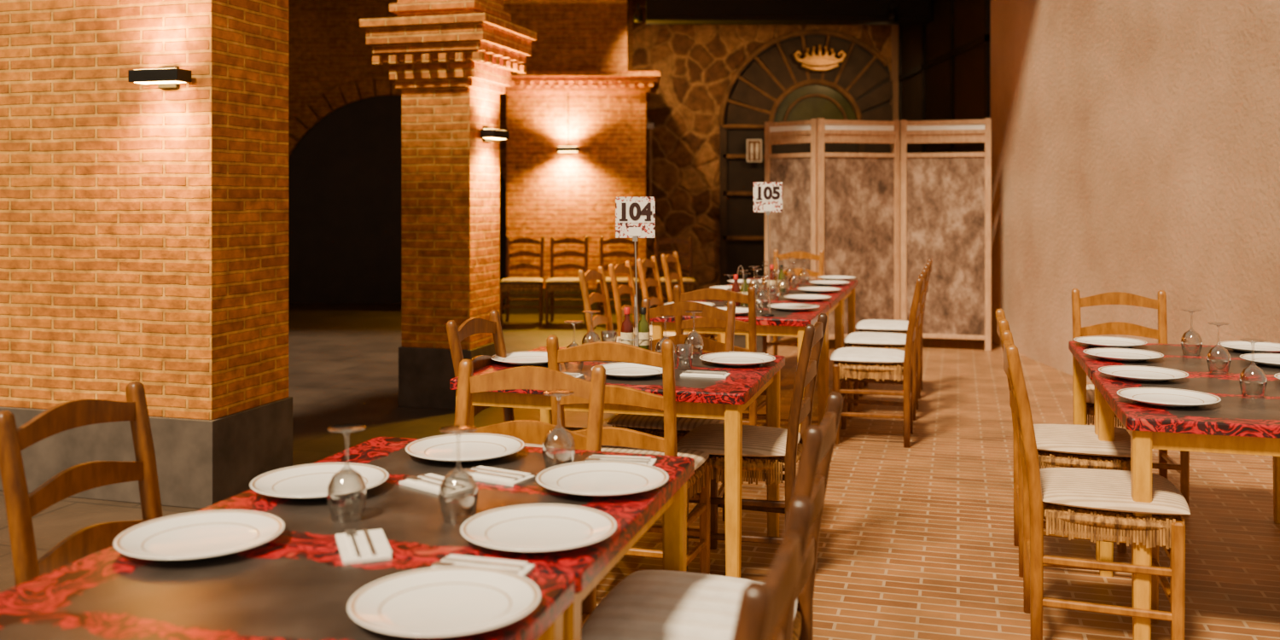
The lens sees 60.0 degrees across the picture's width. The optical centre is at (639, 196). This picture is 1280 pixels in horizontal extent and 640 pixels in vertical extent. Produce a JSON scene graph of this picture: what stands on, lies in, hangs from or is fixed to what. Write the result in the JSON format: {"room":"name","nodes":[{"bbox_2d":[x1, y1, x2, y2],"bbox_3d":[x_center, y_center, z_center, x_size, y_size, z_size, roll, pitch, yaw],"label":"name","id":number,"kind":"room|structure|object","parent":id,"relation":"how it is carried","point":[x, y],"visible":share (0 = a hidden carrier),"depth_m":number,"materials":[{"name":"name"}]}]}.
{"room":"restaurant","nodes":[
{"label":"restaurant","id":0,"kind":"room"},
{"bbox_2d":[288,0,632,182],"bbox_3d":[-4.600,-0.790,14.850,9.000,4.400,0.300,0,0,0],"label":"wall","id":1,"kind":"structure","parent":0,"point":[328,49],"depth_m":14.70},
{"bbox_2d":[288,75,506,302],"bbox_3d":[-3.280,-0.090,14.668,3.600,3.000,0.055,0,0,0],"label":"archway","id":2,"kind":"object","parent":1,"relation":"attached to","point":[345,171],"visible":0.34,"depth_m":14.68,"materials":[{"name":"brown brick"}]},
{"bbox_2d":[0,301,1279,639],"bbox_3d":[0.000,1.460,6.500,20.000,0.100,19.000,0,0,0],"label":"floor","id":3,"kind":"structure","parent":0,"point":[916,542],"depth_m":5.07,"materials":[{"name":"tile"}]},
{"bbox_2d":[0,381,162,586],"bbox_3d":[-1.064,0.934,2.482,0.530,0.953,0.469,0,0,16],"label":"dining chair","id":4,"kind":"object","parent":3,"relation":"on","point":[20,506],"visible":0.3,"depth_m":2.51,"materials":[{"name":"brown wood"}]},
{"bbox_2d":[0,0,292,508],"bbox_3d":[-2.496,-0.739,5.474,1.750,4.298,1.000,0,0,16],"label":"brick pillar","id":5,"kind":"structure","parent":3,"relation":"on","point":[144,228],"depth_m":5.17,"materials":[{"name":"brick"}]},
{"bbox_2d":[128,65,191,88],"bbox_3d":[-2.158,-0.540,5.003,0.260,0.100,0.120,0,0,16],"label":"wall sconce","id":6,"kind":"object","parent":5,"relation":"attached to","point":[165,77],"visible":1,"depth_m":4.96,"materials":[{"name":"black metal"}]},
{"bbox_2d":[0,545,574,639],"bbox_3d":[-0.666,1.035,1.619,0.900,0.750,0.905,0,0,16],"label":"dining table","id":7,"kind":"object","parent":3,"relation":"on","point":[260,592],"visible":0.57,"depth_m":1.83,"materials":[{"name":"brown wood"}]},
{"bbox_2d":[113,510,285,559],"bbox_3d":[-0.830,0.648,2.100,0.302,0.024,0.302,0,0,0],"label":"dinner plate","id":8,"kind":"object","parent":7,"relation":"on","point":[202,534],"visible":1,"depth_m":2.13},
{"bbox_2d":[347,566,541,637],"bbox_3d":[-0.308,0.648,1.758,0.302,0.024,0.302,0,0,0],"label":"dinner plate","id":9,"kind":"object","parent":7,"relation":"on","point":[443,601],"visible":1,"depth_m":1.77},
{"bbox_2d":[430,554,535,576],"bbox_3d":[-0.280,0.653,1.951,0.170,0.012,0.088,0,0,16],"label":"folded napkin","id":10,"kind":"object","parent":7,"relation":"on","point":[522,568],"visible":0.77,"depth_m":1.96,"materials":[{"name":"fabric"}]},
{"bbox_2d":[196,436,694,639],"bbox_3d":[-0.415,1.035,2.496,0.900,0.750,0.905,0,0,16],"label":"dining table","id":11,"kind":"object","parent":3,"relation":"on","point":[410,520],"visible":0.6,"depth_m":2.37,"materials":[{"name":"brown wood"}]},
{"bbox_2d":[250,462,389,499],"bbox_3d":[-0.720,0.648,2.500,0.302,0.024,0.302,0,0,0],"label":"dinner plate","id":12,"kind":"object","parent":11,"relation":"on","point":[306,481],"visible":0.93,"depth_m":2.53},
{"bbox_2d":[326,424,366,521],"bbox_3d":[-0.600,0.566,2.270,0.080,0.187,0.080,0,0,8],"label":"wine glass","id":13,"kind":"object","parent":11,"relation":"on","point":[352,427],"visible":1,"depth_m":2.26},
{"bbox_2d":[335,529,391,564],"bbox_3d":[-0.519,0.653,2.080,0.088,0.012,0.170,0,0,-20],"label":"folded napkin","id":14,"kind":"object","parent":11,"relation":"on","point":[365,545],"visible":1,"depth_m":2.06,"materials":[{"name":"fabric"}]},
{"bbox_2d":[398,473,474,496],"bbox_3d":[-0.459,0.653,2.521,0.170,0.012,0.088,0,0,40],"label":"folded napkin","id":15,"kind":"object","parent":11,"relation":"on","point":[429,482],"visible":0.94,"depth_m":2.51,"materials":[{"name":"fabric"}]},
{"bbox_2d":[438,424,477,523],"bbox_3d":[-0.370,0.566,2.260,0.080,0.187,0.080,0,0,4],"label":"wine glass","id":16,"kind":"object","parent":11,"relation":"on","point":[464,428],"visible":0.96,"depth_m":2.25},
{"bbox_2d":[405,433,524,462],"bbox_3d":[-0.445,0.648,2.830,0.302,0.024,0.302,0,0,0],"label":"dinner plate","id":17,"kind":"object","parent":11,"relation":"on","point":[470,447],"visible":1,"depth_m":2.86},
{"bbox_2d":[454,465,535,486],"bbox_3d":[-0.339,0.653,2.601,0.170,0.012,0.088,0,0,30],"label":"folded napkin","id":18,"kind":"object","parent":11,"relation":"on","point":[484,474],"visible":0.93,"depth_m":2.58,"materials":[{"name":"fabric"}]},
{"bbox_2d":[459,503,616,552],"bbox_3d":[-0.195,0.648,2.145,0.302,0.024,0.302,0,0,0],"label":"dinner plate","id":19,"kind":"object","parent":11,"relation":"on","point":[544,526],"visible":1,"depth_m":2.17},
{"bbox_2d":[542,389,575,469],"bbox_3d":[-0.196,0.566,2.680,0.080,0.187,0.080,0,0,-44],"label":"wine glass","id":20,"kind":"object","parent":11,"relation":"on","point":[550,392],"visible":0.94,"depth_m":2.67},
{"bbox_2d":[535,460,669,496],"bbox_3d":[-0.085,0.648,2.520,0.302,0.024,0.302,0,0,0],"label":"dinner plate","id":21,"kind":"object","parent":11,"relation":"on","point":[589,478],"visible":1,"depth_m":2.55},
{"bbox_2d":[584,454,656,465],"bbox_3d":[-0.050,0.653,2.736,0.170,0.012,0.088,0,0,10],"label":"folded napkin","id":22,"kind":"object","parent":11,"relation":"on","point":[644,460],"visible":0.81,"depth_m":2.74,"materials":[{"name":"fabric"}]},
{"bbox_2d":[359,0,536,410],"bbox_3d":[-1.291,-0.579,7.609,0.900,3.978,0.900,0,0,16],"label":"brick pillar","id":23,"kind":"structure","parent":3,"relation":"on","point":[451,61],"depth_m":7.37,"materials":[{"name":"brick"}]},
{"bbox_2d":[480,126,508,142],"bbox_3d":[-0.993,-0.420,7.524,0.120,0.100,0.260,0,0,16],"label":"wall sconce","id":24,"kind":"object","parent":23,"relation":"attached to","point":[487,133],"visible":1,"depth_m":7.44,"materials":[{"name":"black metal"}]},
{"bbox_2d":[446,309,586,448],"bbox_3d":[-0.404,0.934,4.212,0.530,0.953,0.469,0,0,16],"label":"dining chair","id":25,"kind":"object","parent":3,"relation":"on","point":[471,326],"visible":0.14,"depth_m":4.29,"materials":[{"name":"brown wood"}]},
{"bbox_2d":[500,236,544,325],"bbox_3d":[-1.300,0.934,12.324,0.469,0.953,0.530,0,0,0],"label":"dining chair","id":26,"kind":"object","parent":3,"relation":"on","point":[514,284],"visible":0.99,"depth_m":12.48,"materials":[{"name":"brown wood"}]},
{"bbox_2d":[453,359,605,628],"bbox_3d":[-0.368,0.934,2.824,0.469,0.953,0.530,0,0,16],"label":"dining chair","id":27,"kind":"object","parent":3,"relation":"on","point":[524,377],"visible":0.07,"depth_m":3.04,"materials":[{"name":"brown wood"}]},
{"bbox_2d":[545,236,587,325],"bbox_3d":[-0.800,0.934,12.324,0.469,0.953,0.530,0,0,0],"label":"dining chair","id":28,"kind":"object","parent":3,"relation":"on","point":[561,284],"visible":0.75,"depth_m":12.48,"materials":[{"name":"brown wood"}]},
{"bbox_2d":[503,0,660,314],"bbox_3d":[-0.780,-0.966,13.168,2.040,4.751,2.975,0,0,0],"label":"brick wall","id":29,"kind":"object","parent":3,"relation":"on","point":[580,49],"visible":0.9,"depth_m":13.30,"materials":[{"name":"brick"}]},
{"bbox_2d":[556,145,579,153],"bbox_3d":[-0.860,-0.560,13.240,0.260,0.100,0.120,0,0,0],"label":"wall sconce","id":30,"kind":"object","parent":29,"relation":"attached to","point":[567,148],"visible":1,"depth_m":13.18,"materials":[{"name":"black metal"}]},
{"bbox_2d":[567,92,568,145],"bbox_3d":[-0.860,-0.920,13.290,0.011,0.660,0.012,0,0,0],"label":"cable","id":31,"kind":"object","parent":29,"relation":"attached to","point":[567,92],"visible":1,"depth_m":13.29,"materials":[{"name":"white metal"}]},
{"bbox_2d":[578,266,652,346],"bbox_3d":[-0.074,0.934,7.013,0.530,0.953,0.469,0,0,16],"label":"dining chair","id":32,"kind":"object","parent":3,"relation":"on","point":[584,277],"visible":0.23,"depth_m":7.07,"materials":[{"name":"brown wood"}]},
{"bbox_2d":[449,346,785,578],"bbox_3d":[-0.044,1.035,4.296,1.080,0.750,0.930,0,0,16],"label":"dining table","id":33,"kind":"object","parent":3,"relation":"on","point":[726,398],"visible":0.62,"depth_m":3.92,"materials":[{"name":"brown wood"}]},
{"bbox_2d":[491,351,547,366],"bbox_3d":[-0.440,0.648,4.400,0.302,0.024,0.302,0,0,0],"label":"dinner plate","id":34,"kind":"object","parent":33,"relation":"on","point":[522,358],"visible":0.8,"depth_m":4.43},
{"bbox_2d":[564,320,583,371],"bbox_3d":[-0.250,0.566,4.200,0.080,0.187,0.080,0,0,-6],"label":"wine glass","id":35,"kind":"object","parent":33,"relation":"on","point":[568,321],"visible":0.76,"depth_m":4.19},
{"bbox_2d":[564,372,583,378],"bbox_3d":[-0.300,0.653,4.051,0.170,0.012,0.088,0,0,16],"label":"folded napkin","id":36,"kind":"object","parent":33,"relation":"on","point":[575,375],"visible":0.23,"depth_m":4.04,"materials":[{"name":"fabric"}]},
{"bbox_2d":[581,310,600,344],"bbox_3d":[-0.200,0.566,4.570,0.080,0.187,0.080,0,0,6],"label":"wine glass","id":37,"kind":"object","parent":33,"relation":"on","point":[588,311],"visible":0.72,"depth_m":4.56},
{"bbox_2d":[600,331,616,342],"bbox_3d":[-0.130,0.613,4.660,0.068,0.088,0.068,0,0,0],"label":"water tumbler","id":38,"kind":"object","parent":33,"relation":"on","point":[603,334],"visible":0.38,"depth_m":4.64,"materials":[{"name":"clear glass"}]},
{"bbox_2d":[591,362,662,378],"bbox_3d":[-0.030,0.648,4.100,0.302,0.024,0.302,0,0,0],"label":"dinner plate","id":39,"kind":"object","parent":33,"relation":"on","point":[629,370],"visible":0.71,"depth_m":4.15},
{"bbox_2d":[615,197,654,346],"bbox_3d":[-0.020,0.331,4.500,0.147,0.657,0.070,0,0,27],"label":"number sign","id":40,"kind":"object","parent":33,"relation":"on","point":[634,216],"visible":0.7,"depth_m":4.50,"materials":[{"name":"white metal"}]},
{"bbox_2d":[618,294,651,350],"bbox_3d":[-0.020,0.535,4.660,0.140,0.246,0.072,0,0,-5],"label":"cruet set","id":41,"kind":"object","parent":33,"relation":"on","point":[627,335],"visible":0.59,"depth_m":4.64,"materials":[{"name":"green glass"}]},
{"bbox_2d":[620,307,634,345],"bbox_3d":[-0.054,0.559,4.657,0.055,0.187,0.055,0,0,-5],"label":"vinegar bottle","id":42,"kind":"object","parent":41,"relation":"on","point":[626,331],"depth_m":4.64,"materials":[{"name":"red glass"}]},
{"bbox_2d":[636,307,650,349],"bbox_3d":[0.014,0.559,4.663,0.055,0.187,0.055,0,0,-5],"label":"oil bottle","id":43,"kind":"object","parent":41,"relation":"on","point":[643,327],"depth_m":4.64,"materials":[{"name":"green glass"}]},
{"bbox_2d":[655,314,674,357],"bbox_3d":[0.100,0.566,4.380,0.080,0.187,0.080,0,0,19],"label":"wine glass","id":44,"kind":"object","parent":33,"relation":"on","point":[664,317],"visible":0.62,"depth_m":4.37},
{"bbox_2d":[675,343,693,369],"bbox_3d":[0.170,0.613,4.240,0.068,0.088,0.068,0,0,0],"label":"water tumbler","id":45,"kind":"object","parent":33,"relation":"on","point":[677,347],"visible":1,"depth_m":4.22,"materials":[{"name":"clear glass"}]},
{"bbox_2d":[684,310,703,356],"bbox_3d":[0.222,0.566,4.570,0.080,0.187,0.080,0,0,-15],"label":"wine glass","id":46,"kind":"object","parent":33,"relation":"on","point":[690,311],"visible":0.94,"depth_m":4.56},
{"bbox_2d":[680,370,730,378],"bbox_3d":[0.240,0.653,4.081,0.170,0.012,0.088,0,0,16],"label":"folded napkin","id":47,"kind":"object","parent":33,"relation":"on","point":[688,373],"visible":1,"depth_m":4.06,"materials":[{"name":"fabric"}]},
{"bbox_2d":[699,352,775,366],"bbox_3d":[0.385,0.648,4.380,0.302,0.024,0.302,0,0,0],"label":"dinner plate","id":48,"kind":"object","parent":33,"relation":"on","point":[736,359],"visible":1,"depth_m":4.43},
{"bbox_2d":[596,236,639,325],"bbox_3d":[-0.240,0.934,12.324,0.469,0.953,0.530,0,0,0],"label":"dining chair","id":49,"kind":"object","parent":3,"relation":"on","point":[621,281],"visible":0.54,"depth_m":12.50,"materials":[{"name":"brown wood"}]},
{"bbox_2d":[546,334,710,574],"bbox_3d":[-0.032,0.934,3.836,0.469,0.953,0.530,0,0,16],"label":"dining chair","id":50,"kind":"object","parent":3,"relation":"on","point":[613,439],"visible":0.28,"depth_m":3.62,"materials":[{"name":"brown wood"}]},
{"bbox_2d":[608,260,689,351],"bbox_3d":[0.096,0.934,7.652,0.530,0.953,0.469,0,0,16],"label":"dining chair","id":51,"kind":"object","parent":3,"relation":"on","point":[619,268],"visible":0.24,"depth_m":7.62,"materials":[{"name":"brown wood"}]},
{"bbox_2d":[606,297,735,549],"bbox_3d":[0.147,0.934,4.714,0.469,0.953,0.530,0,0,16],"label":"dining chair","id":52,"kind":"object","parent":3,"relation":"on","point":[654,425],"visible":0.33,"depth_m":4.85,"materials":[{"name":"brown wood"}]},
{"bbox_2d":[653,236,696,307],"bbox_3d":[0.380,0.934,12.324,0.469,0.953,0.530,0,0,0],"label":"dining chair","id":53,"kind":"object","parent":3,"relation":"on","point":[689,285],"visible":0.59,"depth_m":12.51,"materials":[{"name":"brown wood"}]},
{"bbox_2d":[636,256,715,340],"bbox_3d":[0.286,0.934,8.282,0.530,0.953,0.469,0,0,16],"label":"dining chair","id":54,"kind":"object","parent":3,"relation":"on","point":[645,282],"visible":0.09,"depth_m":8.37,"materials":[{"name":"brown wood"}]},
{"bbox_2d":[660,251,721,342],"bbox_3d":[0.476,0.934,8.932,0.530,0.953,0.469,0,0,16],"label":"dining chair","id":55,"kind":"object","parent":3,"relation":"on","point":[669,258],"visible":0.11,"depth_m":8.90,"materials":[{"name":"brown wood"}]},
{"bbox_2d":[581,391,843,639],"bbox_3d":[0.164,0.934,2.468,0.530,0.953,0.469,0,0,16],"label":"dining chair","id":56,"kind":"object","parent":3,"relation":"on","point":[646,604],"visible":0.81,"depth_m":2.43,"materials":[{"name":"brown wood"}]},
{"bbox_2d":[673,284,766,426],"bbox_3d":[0.448,0.934,5.936,0.469,0.953,0.530,0,0,16],"label":"dining chair","id":57,"kind":"object","parent":3,"relation":"on","point":[712,293],"visible":0.17,"depth_m":5.70,"materials":[{"name":"brown wood"}]},
{"bbox_2d":[649,300,830,432],"bbox_3d":[0.610,1.035,6.508,0.900,0.750,0.965,0,0,16],"label":"dining table","id":58,"kind":"object","parent":3,"relation":"on","point":[783,322],"visible":0.39,"depth_m":6.16,"materials":[{"name":"fabric"}]},
{"bbox_2d":[663,301,715,306],"bbox_3d":[0.292,0.648,6.550,0.302,0.024,0.302,0,0,0],"label":"dinner plate","id":59,"kind":"object","parent":58,"relation":"on","point":[706,303],"visible":0.2,"depth_m":6.62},
{"bbox_2d":[716,307,748,315],"bbox_3d":[0.500,0.648,6.220,0.302,0.024,0.302,0,0,0],"label":"dinner plate","id":60,"kind":"object","parent":58,"relation":"on","point":[739,311],"visible":0.24,"depth_m":6.29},
{"bbox_2d":[731,265,749,307],"bbox_3d":[0.600,0.535,6.620,0.140,0.246,0.072,0,0,-30],"label":"cruet set","id":61,"kind":"object","parent":58,"relation":"on","point":[736,288],"visible":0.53,"depth_m":6.60,"materials":[{"name":"green glass"}]},
{"bbox_2d":[731,274,740,306],"bbox_3d":[0.571,0.559,6.603,0.055,0.187,0.055,0,0,-30],"label":"vinegar bottle","id":62,"kind":"object","parent":61,"relation":"on","point":[736,288],"depth_m":6.59,"materials":[{"name":"red glass"}]},
{"bbox_2d":[740,273,749,305],"bbox_3d":[0.629,0.559,6.637,0.055,0.187,0.055,0,0,-30],"label":"oil bottle","id":63,"kind":"object","parent":61,"relation":"on","point":[744,288],"depth_m":6.62,"materials":[{"name":"green glass"}]},
{"bbox_2d":[755,275,768,307],"bbox_3d":[0.725,0.566,6.600,0.080,0.187,0.080,0,0,-32],"label":"wine glass","id":64,"kind":"object","parent":58,"relation":"on","point":[755,276],"visible":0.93,"depth_m":6.59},
{"bbox_2d":[753,181,782,316],"bbox_3d":[0.705,0.290,6.120,0.147,0.737,0.070,0,0,27],"label":"number sign","id":65,"kind":"object","parent":58,"relation":"on","point":[767,195],"visible":1,"depth_m":6.12,"materials":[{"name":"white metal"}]},
{"bbox_2d":[767,302,819,311],"bbox_3d":[0.892,0.648,6.450,0.302,0.024,0.302,0,0,0],"label":"dinner plate","id":66,"kind":"object","parent":58,"relation":"on","point":[782,306],"visible":0.93,"depth_m":6.50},
{"bbox_2d":[677,313,827,571],"bbox_3d":[0.424,0.934,4.218,0.530,0.953,0.469,0,0,16],"label":"dining chair","id":67,"kind":"object","parent":3,"relation":"on","point":[767,451],"visible":0.7,"depth_m":4.03,"materials":[{"name":"brown wood"}]},
{"bbox_2d":[731,494,813,639],"bbox_3d":[-0.046,0.934,1.568,0.530,0.953,0.469,0,0,16],"label":"dining chair","id":68,"kind":"object","parent":3,"relation":"on","point":[765,611],"visible":1,"depth_m":1.44,"materials":[{"name":"brown wood"}]},
{"bbox_2d":[698,288,845,402],"bbox_3d":[0.879,1.035,7.445,0.900,0.750,0.965,0,0,16],"label":"dining table","id":69,"kind":"object","parent":3,"relation":"on","point":[835,301],"visible":0.3,"depth_m":7.49,"materials":[{"name":"brown wood"}]},
{"bbox_2d":[709,285,741,290],"bbox_3d":[0.636,0.648,7.750,0.302,0.024,0.302,0,0,0],"label":"dinner plate","id":70,"kind":"object","parent":69,"relation":"on","point":[715,287],"visible":0.27,"depth_m":7.85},
{"bbox_2d":[750,268,762,297],"bbox_3d":[0.760,0.566,7.220,0.080,0.187,0.080,0,0,17],"label":"wine glass","id":71,"kind":"object","parent":69,"relation":"on","point":[751,269],"visible":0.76,"depth_m":7.21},
{"bbox_2d":[767,270,779,301],"bbox_3d":[0.840,0.566,7.000,0.080,0.187,0.080,0,0,9],"label":"wine glass","id":72,"kind":"object","parent":69,"relation":"on","point":[771,271],"visible":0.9,"depth_m":6.99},
{"bbox_2d":[766,256,786,293],"bbox_3d":[0.930,0.535,7.550,0.140,0.246,0.072,0,0,-10],"label":"cruet set","id":73,"kind":"object","parent":69,"relation":"on","point":[782,285],"visible":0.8,"depth_m":7.53,"materials":[{"name":"green glass"}]},
{"bbox_2d":[768,264,775,292],"bbox_3d":[0.896,0.559,7.544,0.055,0.187,0.055,0,0,-10],"label":"vinegar bottle","id":74,"kind":"object","parent":73,"relation":"on","point":[772,276],"depth_m":7.52,"materials":[{"name":"red glass"}]},
{"bbox_2d":[778,264,785,292],"bbox_3d":[0.964,0.559,7.556,0.055,0.187,0.055,0,0,-10],"label":"oil bottle","id":75,"kind":"object","parent":73,"relation":"on","point":[782,286],"depth_m":7.53,"materials":[{"name":"green glass"}]},
{"bbox_2d":[777,267,789,295],"bbox_3d":[0.955,0.566,7.400,0.080,0.187,0.080,0,0,-13],"label":"wine glass","id":76,"kind":"object","parent":69,"relation":"on","point":[783,268],"visible":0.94,"depth_m":7.39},
{"bbox_2d":[783,294,831,301],"bbox_3d":[1.064,0.648,7.050,0.302,0.024,0.302,0,0,0],"label":"dinner plate","id":77,"kind":"object","parent":69,"relation":"on","point":[795,297],"visible":1,"depth_m":7.10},
{"bbox_2d":[797,286,841,292],"bbox_3d":[1.236,0.648,7.650,0.302,0.024,0.302,0,0,0],"label":"dinner plate","id":78,"kind":"object","parent":69,"relation":"on","point":[810,289],"visible":1,"depth_m":7.71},
{"bbox_2d":[726,278,857,349],"bbox_3d":[1.148,1.035,8.382,0.900,0.750,0.965,0,0,16],"label":"dining table","id":79,"kind":"object","parent":3,"relation":"on","point":[849,288],"visible":0.27,"depth_m":8.54,"materials":[{"name":"brown wood"}]},
{"bbox_2d":[727,279,767,285],"bbox_3d":[0.809,0.648,8.350,0.302,0.024,0.302,0,0,0],"label":"dinner plate","id":80,"kind":"object","parent":79,"relation":"on","point":[740,281],"visible":0.62,"depth_m":8.42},
{"bbox_2d":[788,261,799,288],"bbox_3d":[1.098,0.566,7.900,0.080,0.187,0.080,0,0,-19],"label":"wine glass","id":81,"kind":"object","parent":79,"relation":"on","point":[793,262],"visible":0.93,"depth_m":7.89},
{"bbox_2d":[808,279,849,285],"bbox_3d":[1.409,0.648,8.250,0.302,0.024,0.302,0,0,0],"label":"dinner plate","id":82,"kind":"object","parent":79,"relation":"on","point":[823,282],"visible":1,"depth_m":8.30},
{"bbox_2d":[817,275,855,280],"bbox_3d":[1.552,0.648,8.750,0.302,0.024,0.302,0,0,0],"label":"dinner plate","id":83,"kind":"object","parent":79,"relation":"on","point":[826,277],"visible":0.99,"depth_m":8.79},
{"bbox_2d":[762,249,824,355],"bbox_3d":[1.292,0.934,9.264,0.469,0.953,0.530,0,0,16],"label":"dining chair","id":84,"kind":"object","parent":3,"relation":"on","point":[798,254],"visible":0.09,"depth_m":9.47,"materials":[{"name":"brown wood"}]},
{"bbox_2d":[830,273,925,448],"bbox_3d":[1.384,0.934,6.468,0.530,0.953,0.469,0,0,16],"label":"dining chair","id":85,"kind":"object","parent":3,"relation":"on","point":[847,361],"visible":1,"depth_m":6.29,"materials":[{"name":"brown wood"}]},
{"bbox_2d":[764,118,991,351],"bbox_3d":[2.167,0.350,10.211,2.066,2.120,0.404,0,0,11],"label":"folding screen","id":86,"kind":"object","parent":3,"relation":"on","point":[878,219],"visible":0.83,"depth_m":10.23,"materials":[{"name":"brown wood"}]},
{"bbox_2d":[843,265,929,420],"bbox_3d":[1.604,0.934,7.218,0.530,0.953,0.469,0,0,16],"label":"dining chair","id":87,"kind":"object","parent":3,"relation":"on","point":[870,340],"visible":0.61,"depth_m":7.05,"materials":[{"name":"brown wood"}]},
{"bbox_2d":[855,258,932,398],"bbox_3d":[1.824,0.934,7.968,0.530,0.953,0.469,0,0,16],"label":"dining chair","id":88,"kind":"object","parent":3,"relation":"on","point":[872,325],"visible":0.5,"depth_m":7.81,"materials":[{"name":"brown wood"}]},
{"bbox_2d":[994,308,1130,577],"bbox_3d":[1.646,0.934,4.252,0.530,0.953,0.469,0,0,16],"label":"dining chair","id":89,"kind":"object","parent":3,"relation":"on","point":[1058,445],"visible":0.55,"depth_m":4.10,"materials":[{"name":"brown wood"}]},
{"bbox_2d":[1001,330,1190,639],"bbox_3d":[1.436,0.934,3.533,0.530,0.953,0.469,0,0,16],"label":"dining chair","id":90,"kind":"object","parent":3,"relation":"on","point":[1099,501],"visible":0.97,"depth_m":3.38,"materials":[{"name":"brown wood"}]},
{"bbox_2d":[1071,288,1189,506],"bbox_3d":[2.283,0.934,5.214,0.469,0.953,0.530,0,0,16],"label":"dining chair","id":91,"kind":"object","parent":3,"relation":"on","point":[1111,298],"visible":0.19,"depth_m":5.40,"materials":[{"name":"brown wood"}]},
{"bbox_2d":[1068,340,1279,560],"bbox_3d":[2.266,1.035,4.512,0.900,0.750,0.920,0,0,16],"label":"dining table","id":92,"kind":"object","parent":3,"relation":"on","point":[1190,363],"visible":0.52,"depth_m":4.58,"materials":[{"name":"brown wood"}]},
{"bbox_2d":[1073,336,1147,348],"bbox_3d":[2.072,0.648,4.890,0.302,0.024,0.302,0,0,0],"label":"dinner plate","id":93,"kind":"object","parent":92,"relation":"on","point":[1097,341],"visible":0.98,"depth_m":4.94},
{"bbox_2d":[1082,348,1163,361],"bbox_3d":[1.962,0.648,4.505,0.302,0.024,0.302,0,0,0],"label":"dinner plate","id":94,"kind":"object","parent":92,"relation":"on","point":[1114,354],"visible":1,"depth_m":4.55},
{"bbox_2d":[1181,308,1202,355],"bbox_3d":[2.296,0.566,4.618,0.080,0.187,0.080,0,0,29],"label":"wine glass","id":95,"kind":"object","parent":92,"relation":"on","point":[1185,310],"visible":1,"depth_m":4.62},
{"bbox_2d":[1206,321,1230,373],"bbox_3d":[2.158,0.566,4.137,0.080,0.187,0.080,0,0,6],"label":"wine glass","id":96,"kind":"object","parent":92,"relation":"on","point":[1210,322],"visible":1,"depth_m":4.14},
{"bbox_2d":[1217,340,1279,353],"bbox_3d":[2.630,0.648,4.730,0.302,0.024,0.302,0,0,0],"label":"dinner plate","id":97,"kind":"object","parent":92,"relation":"on","point":[1239,346],"visible":0.92,"depth_m":4.79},
{"bbox_2d":[1239,353,1279,366],"bbox_3d":[2.520,0.648,4.346,0.302,0.024,0.302,0,0,0],"label":"dinner plate","id":98,"kind":"object","parent":92,"relation":"on","point":[1268,359],"visible":1,"depth_m":4.43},
{"bbox_2d":[1092,372,1279,639],"bbox_3d":[2.009,1.035,3.618,0.900,0.750,0.920,0,0,16],"label":"dining table","id":99,"kind":"object","parent":3,"relation":"on","point":[1248,424],"visible":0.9,"depth_m":3.31,"materials":[{"name":"brown wood"}]},
{"bbox_2d":[1098,365,1189,382],"bbox_3d":[1.824,0.648,4.025,0.302,0.024,0.302,0,0,0],"label":"dinner plate","id":100,"kind":"object","parent":99,"relation":"on","point":[1137,373],"visible":1,"depth_m":4.07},
{"bbox_2d":[1117,387,1221,407],"bbox_3d":[1.687,0.648,3.544,0.302,0.024,0.302,0,0,0],"label":"dinner plate","id":101,"kind":"object","parent":99,"relation":"on","point":[1173,398],"visible":1,"depth_m":3.58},
{"bbox_2d":[1239,338,1267,397],"bbox_3d":[2.020,0.566,3.657,0.080,0.187,0.080,0,0,-15],"label":"wine glass","id":102,"kind":"object","parent":99,"relation":"on","point":[1242,340],"visible":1,"depth_m":3.65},
{"bbox_2d":[632,0,891,298],"bbox_3d":[1.750,-0.790,15.150,3.700,4.400,0.300,0,0,0],"label":"wall","id":103,"kind":"structure","parent":0,"point":[696,64],"depth_m":15.00,"materials":[{"name":"stone"}]},
{"bbox_2d":[646,122,653,197],"bbox_3d":[0.140,-0.487,14.951,0.090,0.995,0.082,0,0,0],"label":"conduit","id":104,"kind":"object","parent":103,"relation":"attached to","point":[649,125],"visible":1,"depth_m":14.96,"materials":[{"name":"brown metal"}]},
{"bbox_2d":[718,29,892,285],"bbox_3d":[2.223,-0.417,14.928,2.334,3.654,0.084,0,0,0],"label":"arched door","id":105,"kind":"structure","parent":103,"relation":"in","point":[770,85],"depth_m":14.91,"materials":[{"name":"brown wood"}]},
{"bbox_2d":[746,139,762,162],"bbox_3d":[1.530,-0.610,14.858,0.200,0.300,0.083,0,0,0],"label":"restroom sign","id":106,"kind":"object","parent":105,"relation":"attached to","point":[753,146],"visible":1,"depth_m":14.84,"materials":[{"name":"paper"}]},
{"bbox_2d":[793,44,846,70],"bbox_3d":[2.400,-1.850,14.838,0.702,0.357,0.134,0,0,0],"label":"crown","id":107,"kind":"object","parent":105,"relation":"attached to","point":[814,60],"visible":1,"depth_m":14.78,"materials":[{"name":"metal"}]},
{"bbox_2d":[645,0,931,24],"bbox_3d":[1.720,-2.308,12.992,3.300,0.555,0.365,0,0,0],"label":"ceiling","id":108,"kind":"structure","parent":0,"point":[658,12],"depth_m":12.83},
{"bbox_2d":[633,3,643,22],"bbox_3d":[-0.020,-2.105,12.720,0.110,0.210,0.110,0,0,0],"label":"ceiling spotlight","id":109,"kind":"object","parent":108,"relation":"attached to","point":[637,16],"visible":1,"depth_m":12.68,"materials":[{"name":"black metal"}]},
{"bbox_2d":[891,0,1279,458],"bbox_3d":[3.550,-0.790,9.600,0.300,4.400,11.400,0,0,0],"label":"wall","id":110,"kind":"structure","parent":0,"point":[1136,143],"depth_m":7.65,"materials":[{"name":"paint"}]},
{"bbox_2d":[898,0,989,153],"bbox_3d":[3.380,-1.540,12.600,0.036,2.170,3.670,0,0,0],"label":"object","id":111,"kind":"structure","parent":110,"relation":"in","point":[944,61],"depth_m":12.24,"materials":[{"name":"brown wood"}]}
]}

